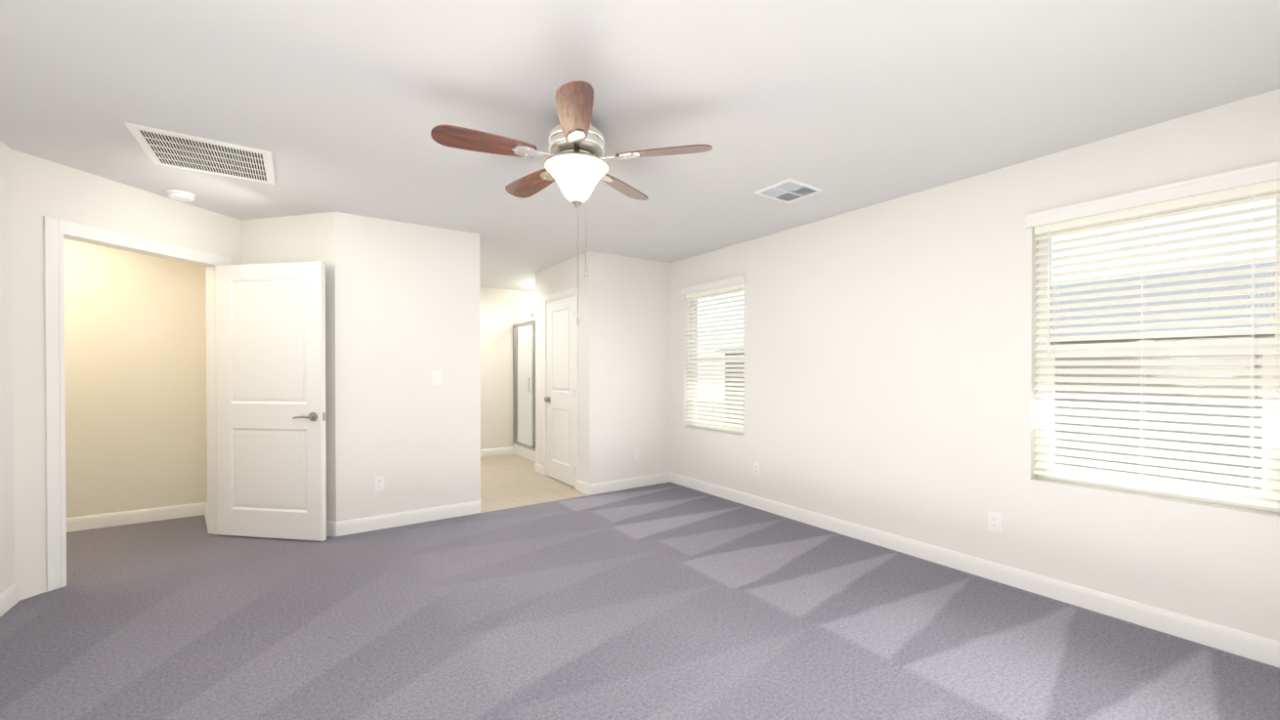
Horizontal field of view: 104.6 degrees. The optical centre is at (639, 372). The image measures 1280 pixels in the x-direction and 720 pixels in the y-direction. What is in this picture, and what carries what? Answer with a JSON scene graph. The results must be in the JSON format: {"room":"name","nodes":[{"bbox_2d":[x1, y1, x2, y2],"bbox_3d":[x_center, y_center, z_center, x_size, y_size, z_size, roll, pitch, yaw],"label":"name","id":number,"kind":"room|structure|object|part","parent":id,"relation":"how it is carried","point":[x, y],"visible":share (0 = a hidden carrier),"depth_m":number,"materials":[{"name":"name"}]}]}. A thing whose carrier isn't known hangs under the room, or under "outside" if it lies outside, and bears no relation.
{"room":"empty bedroom","nodes":[
{"label":"empty bedroom","id":0,"kind":"room"},
{"bbox_2d":[0,140,14,594],"bbox_3d":[-2.202,0.033,0.844,0.120,2.450,4.460,0,0,-34],"label":"wall","id":1,"kind":"structure","parent":0,"point":[7,530],"depth_m":2.61,"materials":[{"name":"white paint"}]},
{"bbox_2d":[0,583,18,616],"bbox_3d":[-2.139,1.204,0.878,0.014,0.106,4.370,0,0,-34],"label":"baseboard","id":2,"kind":"structure","parent":1,"relation":"attached to","point":[9,598],"depth_m":2.60,"materials":[{"name":"white wood"}]},
{"bbox_2d":[11,149,221,600],"bbox_3d":[-3.363,0.017,3.206,0.120,2.450,1.230,0,0,9],"label":"wall","id":3,"kind":"structure","parent":0,"point":[41,188],"depth_m":2.77,"materials":[{"name":"white paint"}]},
{"bbox_2d":[43,215,230,592],"bbox_3d":[-3.336,0.177,3.340,0.132,2.128,1.076,0,0,9],"label":"door frame","id":4,"kind":"structure","parent":3,"relation":"attached to","point":[53,227],"depth_m":2.86,"materials":[{"name":"white wood"}]},
{"bbox_2d":[214,261,326,541],"bbox_3d":[-2.758,0.211,3.684,0.913,2.032,0.148,0,0,9],"label":"entry door","id":5,"kind":"structure","parent":4,"relation":"attached to","point":[271,401],"depth_m":3.67,"materials":[{"name":"white wood"}]},
{"bbox_2d":[191,502,207,526],"bbox_3d":[-3.548,1.183,4.052,0.114,0.106,0.621,0,0,-34],"label":"baseboard","id":6,"kind":"structure","parent":3,"relation":"attached to","point":[201,509],"depth_m":4.26,"materials":[{"name":"white wood"}]},
{"bbox_2d":[63,212,480,521],"bbox_3d":[-3.509,0.011,4.199,3.645,2.450,2.130,0,0,-34],"label":"wall","id":7,"kind":"structure","parent":0,"point":[403,311],"depth_m":4.00,"materials":[{"name":"white paint"}]},
{"bbox_2d":[66,503,199,532],"bbox_3d":[-4.456,1.185,3.833,1.660,0.106,0.014,0,0,-34],"label":"baseboard","id":8,"kind":"structure","parent":7,"relation":"attached to","point":[91,522],"depth_m":4.03,"materials":[{"name":"white wood"}]},
{"bbox_2d":[374,475,383,491],"bbox_3d":[-2.057,0.877,3.905,0.070,0.115,0.008,0,0,-34],"label":"electrical outlet","id":9,"kind":"object","parent":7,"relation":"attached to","point":[378,483],"visible":1,"depth_m":3.90,"materials":[{"name":"white plastic"}]},
{"bbox_2d":[326,500,480,536],"bbox_3d":[-2.275,1.183,4.106,1.724,0.106,0.594,0,0,-34],"label":"baseboard","id":10,"kind":"structure","parent":7,"relation":"attached to","point":[350,527],"depth_m":3.98,"materials":[{"name":"white wood"}]},
{"bbox_2d":[431,371,440,384],"bbox_3d":[-1.701,0.046,4.141,0.070,0.115,0.012,0,0,-34],"label":"light switch","id":11,"kind":"object","parent":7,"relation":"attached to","point":[436,377],"visible":1,"depth_m":4.14,"materials":[{"name":"white plastic"}]},
{"bbox_2d":[479,286,535,449],"bbox_3d":[-3.654,-0.003,6.277,5.760,2.450,0.140,0,0,-34],"label":"wall","id":12,"kind":"structure","parent":0,"point":[502,311],"depth_m":7.28,"materials":[{"name":"white paint"}]},
{"bbox_2d":[480,446,512,457],"bbox_3d":[-2.438,1.164,7.027,1.315,0.106,0.014,0,0,-34],"label":"baseboard","id":13,"kind":"structure","parent":12,"relation":"attached to","point":[499,450],"depth_m":7.25,"materials":[{"name":"white wood"}]},
{"bbox_2d":[480,494,590,512],"bbox_3d":[-0.948,1.230,4.656,1.085,0.004,0.030,0,0,-34],"label":"threshold strip","id":14,"kind":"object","parent":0,"point":[534,503],"depth_m":4.63,"materials":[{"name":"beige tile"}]},
{"bbox_2d":[480,453,651,511],"bbox_3d":[-1.292,1.282,6.207,2.275,0.120,2.945,0,0,-34],"label":"floor","id":15,"kind":"structure","parent":0,"point":[512,480],"depth_m":5.39,"materials":[{"name":"beige tile"}]},
{"bbox_2d":[512,313,535,462],"bbox_3d":[-1.197,0.157,7.054,0.823,2.120,1.356,0,0,-34],"label":"shower stall","id":16,"kind":"object","parent":15,"relation":"on","point":[524,446],"visible":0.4,"depth_m":7.40,"materials":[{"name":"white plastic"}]},
{"bbox_2d":[535,251,670,484],"bbox_3d":[-0.476,0.000,5.828,1.030,2.450,1.380,0,0,-34],"label":"wall","id":17,"kind":"structure","parent":0,"point":[623,349],"depth_m":5.23,"materials":[{"name":"white paint"}]},
{"bbox_2d":[534,463,543,474],"bbox_3d":[-1.223,1.171,6.001,0.014,0.106,0.262,0,0,-34],"label":"baseboard","id":18,"kind":"structure","parent":17,"relation":"attached to","point":[538,468],"depth_m":5.99,"materials":[{"name":"white"}]},
{"bbox_2d":[543,286,578,489],"bbox_3d":[-0.903,0.165,5.523,0.100,2.123,0.876,0,0,-34],"label":"door","id":19,"kind":"structure","parent":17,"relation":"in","point":[570,295],"depth_m":5.52,"materials":[{"name":"white wood"}]},
{"bbox_2d":[586,472,668,495],"bbox_3d":[-0.099,1.176,5.248,1.014,0.106,0.014,0,0,-34],"label":"baseboard","id":20,"kind":"structure","parent":17,"relation":"attached to","point":[618,485],"depth_m":5.21,"materials":[{"name":"white wood"}]},
{"bbox_2d":[633,449,639,461],"bbox_3d":[-0.038,0.888,5.293,0.070,0.115,0.008,0,0,-34],"label":"electrical outlet","id":21,"kind":"object","parent":17,"relation":"attached to","point":[635,455],"visible":1,"depth_m":5.29,"materials":[{"name":"white plastic"}]},
{"bbox_2d":[0,481,1279,719],"bbox_3d":[-1.491,1.302,3.173,6.040,0.120,7.720,0,0,-34],"label":"floor","id":22,"kind":"structure","parent":0,"point":[666,601],"depth_m":2.36,"materials":[{"name":"grey carpet"}]},
{"bbox_2d":[0,0,1279,292],"bbox_3d":[-1.491,-1.283,3.156,6.040,0.150,7.720,0,0,-34],"label":"ceiling","id":23,"kind":"structure","parent":0,"point":[348,106],"depth_m":2.14,"materials":[{"name":"white paint"}]},
{"bbox_2d":[166,189,195,201],"bbox_3d":[-3.097,-1.187,3.340,0.144,0.043,0.144,0,0,-34],"label":"smoke detector","id":24,"kind":"object","parent":23,"relation":"attached to","point":[181,195],"visible":1,"depth_m":3.30,"materials":[{"name":"white plastic"}]},
{"bbox_2d":[124,122,276,184],"bbox_3d":[-2.404,-1.200,2.772,0.570,0.009,0.570,0,0,-34],"label":"ceiling vent","id":25,"kind":"object","parent":23,"relation":"in","point":[169,149],"visible":1,"depth_m":2.72,"materials":[{"name":"white plastic"}]},
{"bbox_2d":[430,81,712,326],"bbox_3d":[-0.339,-0.712,2.375,1.218,0.980,1.212,0,0,-34],"label":"ceiling fan","id":26,"kind":"object","parent":23,"relation":"hanging from","point":[576,166],"visible":1,"depth_m":2.25,"materials":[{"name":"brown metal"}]},
{"bbox_3d":[-0.620,-1.016,2.216,0.584,0.035,0.140,0,0,-24],"label":"blade","id":27,"kind":"part","parent":26,"relation":"part of","materials":[{"name":"brown wood"}]},
{"bbox_3d":[-0.538,-1.018,2.620,0.140,0.035,0.584,0,1,-42],"label":"blade","id":28,"kind":"part","parent":26,"relation":"part of","materials":[{"name":"brown wood"}]},
{"bbox_3d":[-0.262,-1.014,2.014,0.140,0.035,0.584,0,0,-6],"label":"blade","id":29,"kind":"part","parent":26,"relation":"part of","materials":[{"name":"brown wood"}]},
{"bbox_3d":[-0.301,-0.712,2.364,0.312,0.980,0.312,0,0,-34],"label":"motor","id":30,"kind":"part","parent":26,"relation":"part of","materials":[{"name":"silver metal"}]},
{"bbox_3d":[-0.301,-0.895,2.362,0.306,0.170,0.306,0,0,-34],"label":"lamp shade","id":31,"kind":"part","parent":26,"relation":"part of","materials":[{"name":"white glass"}]},
{"bbox_3d":[-0.129,-1.018,2.667,0.140,0.035,0.584,0,0,30],"label":"blade","id":32,"kind":"part","parent":26,"relation":"part of","materials":[{"name":"brown wood"}]},
{"bbox_3d":[0.042,-1.016,2.292,0.584,0.035,0.140,0,0,12],"label":"blade","id":33,"kind":"part","parent":26,"relation":"part of","materials":[{"name":"brown wood"}]},
{"bbox_2d":[753,177,824,203],"bbox_3d":[0.991,-1.203,3.297,0.350,0.017,0.300,0,0,-34],"label":"ceiling vent","id":34,"kind":"object","parent":23,"relation":"in","point":[789,190],"visible":0.98,"depth_m":3.27,"materials":[{"name":"white plastic"}]},
{"bbox_2d":[670,88,1279,641],"bbox_3d":[0.932,0.006,4.829,0.160,2.450,7.720,0,0,-34],"label":"wall","id":35,"kind":"structure","parent":0,"point":[889,366],"depth_m":3.13,"materials":[{"name":"white paint"}]},
{"bbox_2d":[680,274,745,295],"bbox_3d":[0.710,-0.872,4.975,0.034,0.072,0.924,0,0,-34],"label":"valance","id":36,"kind":"object","parent":35,"relation":"attached to","point":[729,281],"visible":0.98,"depth_m":4.92,"materials":[{"name":"white wood"}]},
{"bbox_2d":[690,289,744,433],"bbox_3d":[0.822,-0.125,5.056,0.074,1.436,0.876,0,0,-34],"label":"window","id":37,"kind":"structure","parent":35,"relation":"in","point":[695,305],"depth_m":5.26,"materials":[{"name":"white plastic"}]},
{"bbox_2d":[685,283,744,432],"bbox_3d":[0.753,-0.140,5.009,0.069,1.406,0.868,0,0,-34],"label":"window blind","id":38,"kind":"object","parent":37,"relation":"attached to","point":[721,290],"visible":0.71,"depth_m":4.99,"materials":[{"name":"white plastic"}]},
{"bbox_2d":[753,462,760,475],"bbox_3d":[1.061,0.879,4.499,0.008,0.115,0.070,0,0,-34],"label":"electrical outlet","id":39,"kind":"object","parent":35,"relation":"attached to","point":[756,469],"visible":1,"depth_m":4.50,"materials":[{"name":"white plastic"}]},
{"bbox_2d":[668,471,1279,668],"bbox_3d":[1.647,1.186,3.642,0.014,0.106,4.640,0,0,-34],"label":"baseboard","id":40,"kind":"structure","parent":35,"relation":"attached to","point":[1239,642],"depth_m":2.77,"materials":[{"name":"white wood"}]},
{"bbox_2d":[987,511,1001,533],"bbox_3d":[2.120,0.894,2.958,0.008,0.115,0.070,0,0,-34],"label":"electrical outlet","id":41,"kind":"object","parent":35,"relation":"attached to","point":[994,521],"visible":1,"depth_m":2.96,"materials":[{"name":"white plastic"}]},
{"bbox_2d":[1024,160,1279,228],"bbox_3d":[2.460,-0.855,2.428,0.034,0.072,0.934,0,0,-34],"label":"valance","id":42,"kind":"object","parent":35,"relation":"attached to","point":[1256,174],"visible":0.9,"depth_m":2.36,"materials":[{"name":"white wood"}]},
{"bbox_2d":[1037,191,1279,512],"bbox_3d":[2.571,-0.108,2.509,0.074,1.436,0.886,0,0,-34],"label":"window","id":43,"kind":"structure","parent":35,"relation":"in","point":[1277,252],"depth_m":2.44,"materials":[{"name":"white plastic"}]},
{"bbox_2d":[1033,178,1279,509],"bbox_3d":[2.503,-0.123,2.462,0.069,1.406,0.878,0,0,-34],"label":"window blind","id":44,"kind":"object","parent":43,"relation":"attached to","point":[1254,190],"visible":0.98,"depth_m":2.40,"materials":[{"name":"white plastic"}]},
{"label":"outside","id":45,"kind":"structure","parent":0,"visible":0},
{"bbox_2d":[697,399,725,422],"bbox_3d":[8.952,4.281,12.503,90.000,0.200,90.000,0,0,-34],"label":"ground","id":46,"kind":"structure","parent":45,"point":[710,411],"depth_m":49.49,"materials":[{"name":"beige"}]},
{"bbox_2d":[712,261,1275,489],"bbox_3d":[11.351,1.060,8.063,13.950,6.300,28.000,0,0,-34],"label":"house","id":47,"kind":"structure","parent":46,"relation":"on","point":[1231,287],"depth_m":7.32,"materials":[{"name":"beige"}]}
]}

